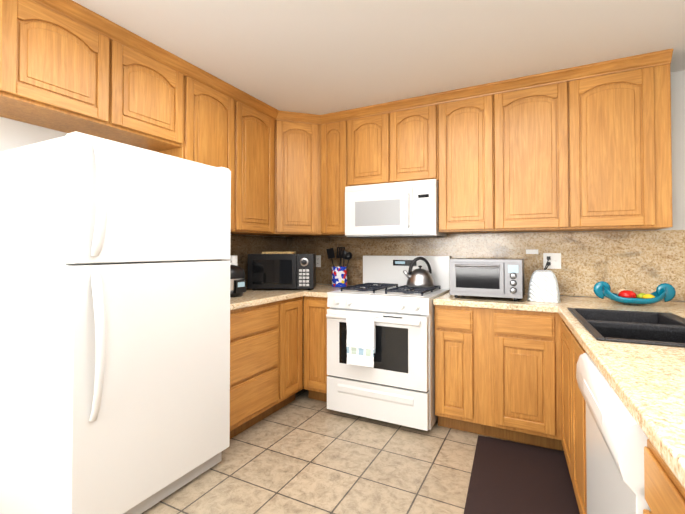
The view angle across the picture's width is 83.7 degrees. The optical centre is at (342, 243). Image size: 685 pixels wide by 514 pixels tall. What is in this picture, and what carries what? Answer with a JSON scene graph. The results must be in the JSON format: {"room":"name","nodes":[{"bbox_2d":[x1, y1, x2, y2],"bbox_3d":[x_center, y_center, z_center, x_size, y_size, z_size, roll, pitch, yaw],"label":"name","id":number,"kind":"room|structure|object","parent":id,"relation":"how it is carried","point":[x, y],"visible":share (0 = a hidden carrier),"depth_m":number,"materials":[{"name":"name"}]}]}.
{"room":"kitchen","nodes":[
{"label":"kitchen","id":0,"kind":"room"},
{"bbox_2d":[0,117,278,287],"bbox_3d":[-2.254,0.040,0.900,0.120,2.420,7.000,0,-1,27],"label":"wall","id":1,"kind":"structure","parent":0,"point":[14,134],"depth_m":1.96,"materials":[{"name":"white paint"}]},
{"bbox_2d":[0,0,127,136],"bbox_3d":[-1.468,-0.867,1.911,0.351,0.486,0.534,0,-1,27],"label":"upper cabinet","id":2,"kind":"object","parent":1,"relation":"attached to","point":[58,73],"depth_m":1.82,"materials":[{"name":"brown wood"}]},
{"bbox_2d":[100,48,187,151],"bbox_3d":[-1.280,-0.861,2.272,0.351,0.486,0.534,0,-1,27],"label":"upper cabinet","id":3,"kind":"object","parent":1,"relation":"attached to","point":[157,93],"depth_m":2.27,"materials":[{"name":"brown wood"}]},
{"bbox_2d":[159,77,239,233],"bbox_3d":[-1.035,-0.595,2.739,0.351,1.003,0.524,0,-1,27],"label":"upper cabinet","id":4,"kind":"object","parent":1,"relation":"attached to","point":[207,107],"depth_m":2.59,"materials":[{"name":"brown wood"}]},
{"bbox_2d":[228,97,279,235],"bbox_3d":[-0.823,-0.590,3.107,0.388,1.003,0.611,0,-1,27],"label":"upper cabinet","id":5,"kind":"object","parent":1,"relation":"attached to","point":[253,136],"depth_m":3.01,"materials":[{"name":"brown wood"}]},
{"bbox_2d":[230,235,285,286],"bbox_3d":[-0.947,0.152,3.258,0.018,0.464,1.530,0,-1,27],"label":"backsplash","id":6,"kind":"structure","parent":1,"relation":"attached to","point":[241,246],"depth_m":3.46,"materials":[{"name":"stone"}]},
{"bbox_2d":[221,252,236,265],"bbox_3d":[-0.904,0.220,3.059,0.150,0.325,0.150,0,-1,27],"label":"paper towel","id":7,"kind":"object","parent":6,"relation":"attached to","point":[233,258],"visible":0.08,"depth_m":3.02,"materials":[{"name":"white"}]},
{"bbox_2d":[142,389,563,513],"bbox_3d":[0.214,1.260,-0.335,5.620,0.060,7.120,0,-1,27],"label":"floor","id":8,"kind":"structure","parent":0,"point":[302,453],"depth_m":2.14,"materials":[{"name":"tile"}]},
{"bbox_2d":[0,131,230,513],"bbox_3d":[-1.137,0.411,2.007,0.774,1.712,0.844,0,-1,27],"label":"refrigerator","id":9,"kind":"object","parent":8,"relation":"on","point":[114,333],"visible":1,"depth_m":1.68,"materials":[{"name":"white painted metal"},{"name":"white plastic"},{"name":"grey plastic"}]},
{"bbox_2d":[230,312,281,387],"bbox_3d":[-0.868,0.849,2.724,0.639,0.860,0.678,0,-1,27],"label":"base cabinet","id":10,"kind":"object","parent":8,"relation":"on","point":[255,341],"depth_m":2.57,"materials":[{"name":"brown wood"}]},
{"bbox_2d":[230,284,347,315],"bbox_3d":[-0.541,0.404,3.053,0.885,0.040,1.547,0,-1,27],"label":"countertop","id":11,"kind":"structure","parent":10,"relation":"on","point":[257,302],"depth_m":2.87,"materials":[{"name":"beige stone"}]},
{"bbox_2d":[230,261,245,296],"bbox_3d":[-0.841,0.250,2.800,0.263,0.257,0.252,0,-1,27],"label":"rice cooker","id":12,"kind":"object","parent":11,"relation":"on","point":[237,282],"visible":0.33,"depth_m":2.72,"materials":[{"name":"black plastic"}]},
{"bbox_2d":[247,252,315,289],"bbox_3d":[-0.515,0.227,3.329,0.545,0.320,0.362,0,-1,0],"label":"microwave","id":13,"kind":"object","parent":11,"relation":"on","point":[279,270],"visible":1,"depth_m":3.17,"materials":[{"name":"black plastic"}]},
{"bbox_2d":[326,247,351,286],"bbox_3d":[-0.024,0.208,3.497,0.272,0.364,0.152,0,-1,27],"label":"utensil crock","id":14,"kind":"object","parent":11,"relation":"on","point":[339,275],"visible":1,"depth_m":3.45,"materials":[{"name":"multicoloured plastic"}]},
{"bbox_2d":[527,270,560,302],"bbox_3d":[1.365,0.278,2.599,0.195,0.195,0.300,0,-1,27],"label":"toaster","id":15,"kind":"object","parent":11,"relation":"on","point":[543,286],"visible":1,"depth_m":2.47,"materials":[{"name":"white plastic"}]},
{"bbox_2d":[282,304,309,363],"bbox_3d":[-0.643,0.855,3.105,0.688,0.860,0.339,0,-1,27],"label":"base cabinet","id":16,"kind":"object","parent":8,"relation":"on","point":[295,321],"depth_m":3.00,"materials":[{"name":"brown wood"}]},
{"bbox_2d":[310,300,329,351],"bbox_3d":[-0.057,0.858,3.327,0.283,0.860,0.639,0,-1,27],"label":"base cabinet","id":17,"kind":"object","parent":8,"relation":"on","point":[318,320],"depth_m":3.04,"materials":[{"name":"brown wood"}]},
{"bbox_2d":[326,255,450,430],"bbox_3d":[0.370,0.675,2.987,0.779,1.155,0.814,0,-1,27],"label":"range","id":18,"kind":"object","parent":8,"relation":"on","point":[381,343],"visible":1,"depth_m":2.69,"materials":[{"name":"white metal"}]},
{"bbox_2d":[346,314,375,367],"bbox_3d":[0.131,0.676,2.679,0.210,0.344,0.046,0,-1,27],"label":"towel","id":19,"kind":"object","parent":18,"relation":"hanging from","point":[361,329],"depth_m":2.66,"materials":[{"name":"fabric"}]},
{"bbox_2d":[403,257,433,287],"bbox_3d":[0.620,0.220,3.072,0.228,0.237,0.220,0,-1,27],"label":"kettle","id":20,"kind":"object","parent":18,"relation":"on","point":[417,278],"depth_m":3.01,"materials":[{"name":"silver metal"}]},
{"bbox_2d":[230,292,684,513],"bbox_3d":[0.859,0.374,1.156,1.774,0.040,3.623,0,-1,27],"label":"base cabinet","id":21,"kind":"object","parent":8,"relation":"on","point":[505,368],"depth_m":2.35,"materials":[{"name":"brown wood"}]},
{"bbox_2d":[449,258,523,300],"bbox_3d":[1.016,0.241,2.687,0.460,0.272,0.378,0,-1,27],"label":"toaster oven","id":22,"kind":"object","parent":21,"relation":"on","point":[493,277],"visible":1,"depth_m":2.55,"materials":[{"name":"silver metal"}]},
{"bbox_2d":[566,304,684,347],"bbox_3d":[1.321,0.452,1.693,0.519,0.201,0.846,0,-1,27],"label":"sink","id":23,"kind":"object","parent":21,"relation":"in","point":[624,325],"depth_m":1.72,"materials":[{"name":"black stone"}]},
{"bbox_2d":[594,281,675,304],"bbox_3d":[1.795,0.303,2.364,0.409,0.135,0.200,0,-1,27],"label":"fruit bowl","id":24,"kind":"object","parent":21,"relation":"on","point":[666,292],"visible":1,"depth_m":2.31,"materials":[{"name":"teal ceramic"}]},
{"bbox_2d":[464,435,579,513],"bbox_3d":[0.830,1.256,1.764,0.500,0.012,1.450,0,-1,24],"label":"mat","id":25,"kind":"object","parent":8,"relation":"on","point":[508,477],"visible":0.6,"depth_m":2.02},
{"bbox_2d":[576,353,650,513],"bbox_3d":[1.033,0.823,1.002,0.638,0.856,0.636,0,-1,24],"label":"dishwasher","id":26,"kind":"object","parent":8,"relation":"on","point":[616,440],"visible":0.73,"depth_m":1.01,"materials":[{"name":"white metal"}]},
{"bbox_2d":[72,0,684,114],"bbox_3d":[0.214,-1.205,-0.296,5.620,0.030,7.120,0,-1,27],"label":"ceiling","id":27,"kind":"structure","parent":0,"point":[319,57],"depth_m":2.15,"materials":[{"name":"white paint"}]},
{"bbox_2d":[303,70,684,301],"bbox_3d":[1.829,0.070,2.789,5.620,2.420,0.120,0,-1,27],"label":"wall","id":28,"kind":"structure","parent":0,"point":[678,136],"depth_m":2.53,"materials":[{"name":"white paint"}]},
{"bbox_2d":[280,121,323,236],"bbox_3d":[-0.426,-0.583,3.549,0.684,1.003,0.627,0,-1,27],"label":"upper cabinet","id":29,"kind":"object","parent":28,"relation":"attached to","point":[301,144],"depth_m":3.33,"materials":[{"name":"brown wood"}]},
{"bbox_2d":[32,0,672,124],"bbox_3d":[0.257,-1.119,1.951,2.718,0.067,2.188,0,-1,27],"label":"crown molding","id":30,"kind":"structure","parent":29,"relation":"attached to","point":[84,16],"depth_m":2.53,"materials":[{"name":"brown wood"}]},
{"bbox_2d":[324,119,355,235],"bbox_3d":[-0.009,-0.584,3.455,0.387,1.003,0.409,0,-1,27],"label":"upper cabinet","id":31,"kind":"object","parent":28,"relation":"attached to","point":[339,137],"depth_m":3.31,"materials":[{"name":"brown wood"}]},
{"bbox_2d":[356,112,395,185],"bbox_3d":[0.316,-0.786,3.322,0.444,0.603,0.351,0,-1,27],"label":"upper cabinet","id":32,"kind":"object","parent":28,"relation":"attached to","point":[376,134],"depth_m":3.15,"materials":[{"name":"brown wood"}]},
{"bbox_2d":[345,179,446,238],"bbox_3d":[0.437,-0.269,3.190,0.762,0.429,0.420,0,-1,27],"label":"over-the-range microwave","id":33,"kind":"object","parent":32,"relation":"attached to","point":[407,209],"visible":1,"depth_m":3.02,"materials":[{"name":"white"}]},
{"bbox_2d":[396,106,427,181],"bbox_3d":[0.603,-0.789,3.173,0.451,0.603,0.351,0,-1,27],"label":"upper cabinet","id":34,"kind":"object","parent":28,"relation":"attached to","point":[411,124],"depth_m":3.01,"materials":[{"name":"brown wood"}]},
{"bbox_2d":[428,93,507,233],"bbox_3d":[0.980,-0.592,2.974,0.529,1.003,0.351,0,-1,27],"label":"upper cabinet","id":35,"kind":"object","parent":28,"relation":"attached to","point":[466,137],"depth_m":2.81,"materials":[{"name":"brown wood"}]},
{"bbox_2d":[286,230,684,300],"bbox_3d":[0.869,0.151,3.208,3.289,0.464,0.018,0,-1,27],"label":"backsplash","id":36,"kind":"structure","parent":28,"relation":"attached to","point":[644,262],"depth_m":2.80,"materials":[{"name":"stone"}]},
{"bbox_2d":[316,255,320,266],"bbox_3d":[-0.246,0.170,3.774,0.072,0.116,0.006,0,-1,27],"label":"electrical outlet","id":37,"kind":"object","parent":36,"relation":"attached to","point":[318,260],"visible":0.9,"depth_m":3.77,"materials":[{"name":"white plastic"}]},
{"bbox_2d":[526,249,537,253],"bbox_3d":[1.438,0.059,2.900,0.085,0.035,0.006,0,-1,27],"label":"electrical outlet plate","id":38,"kind":"object","parent":36,"relation":"attached to","point":[531,251],"visible":1,"depth_m":2.90,"materials":[{"name":"white plastic"}]},
{"bbox_2d":[543,253,560,269],"bbox_3d":[1.547,0.129,2.826,0.110,0.119,0.034,0,-1,27],"label":"electrical outlet","id":39,"kind":"object","parent":36,"relation":"attached to","point":[551,260],"visible":0.83,"depth_m":2.81,"materials":[{"name":"white plastic"}]},
{"bbox_2d":[504,79,583,232],"bbox_3d":[1.362,-0.595,2.775,0.585,1.003,0.351,0,-1,27],"label":"upper cabinet","id":40,"kind":"object","parent":28,"relation":"attached to","point":[544,125],"depth_m":2.58,"materials":[{"name":"brown wood"}]},
{"bbox_2d":[580,64,672,230],"bbox_3d":[1.776,-0.598,2.560,0.591,1.003,0.351,0,-1,27],"label":"upper cabinet","id":41,"kind":"object","parent":28,"relation":"attached to","point":[591,154],"depth_m":2.37,"materials":[{"name":"brown wood"}]}
]}

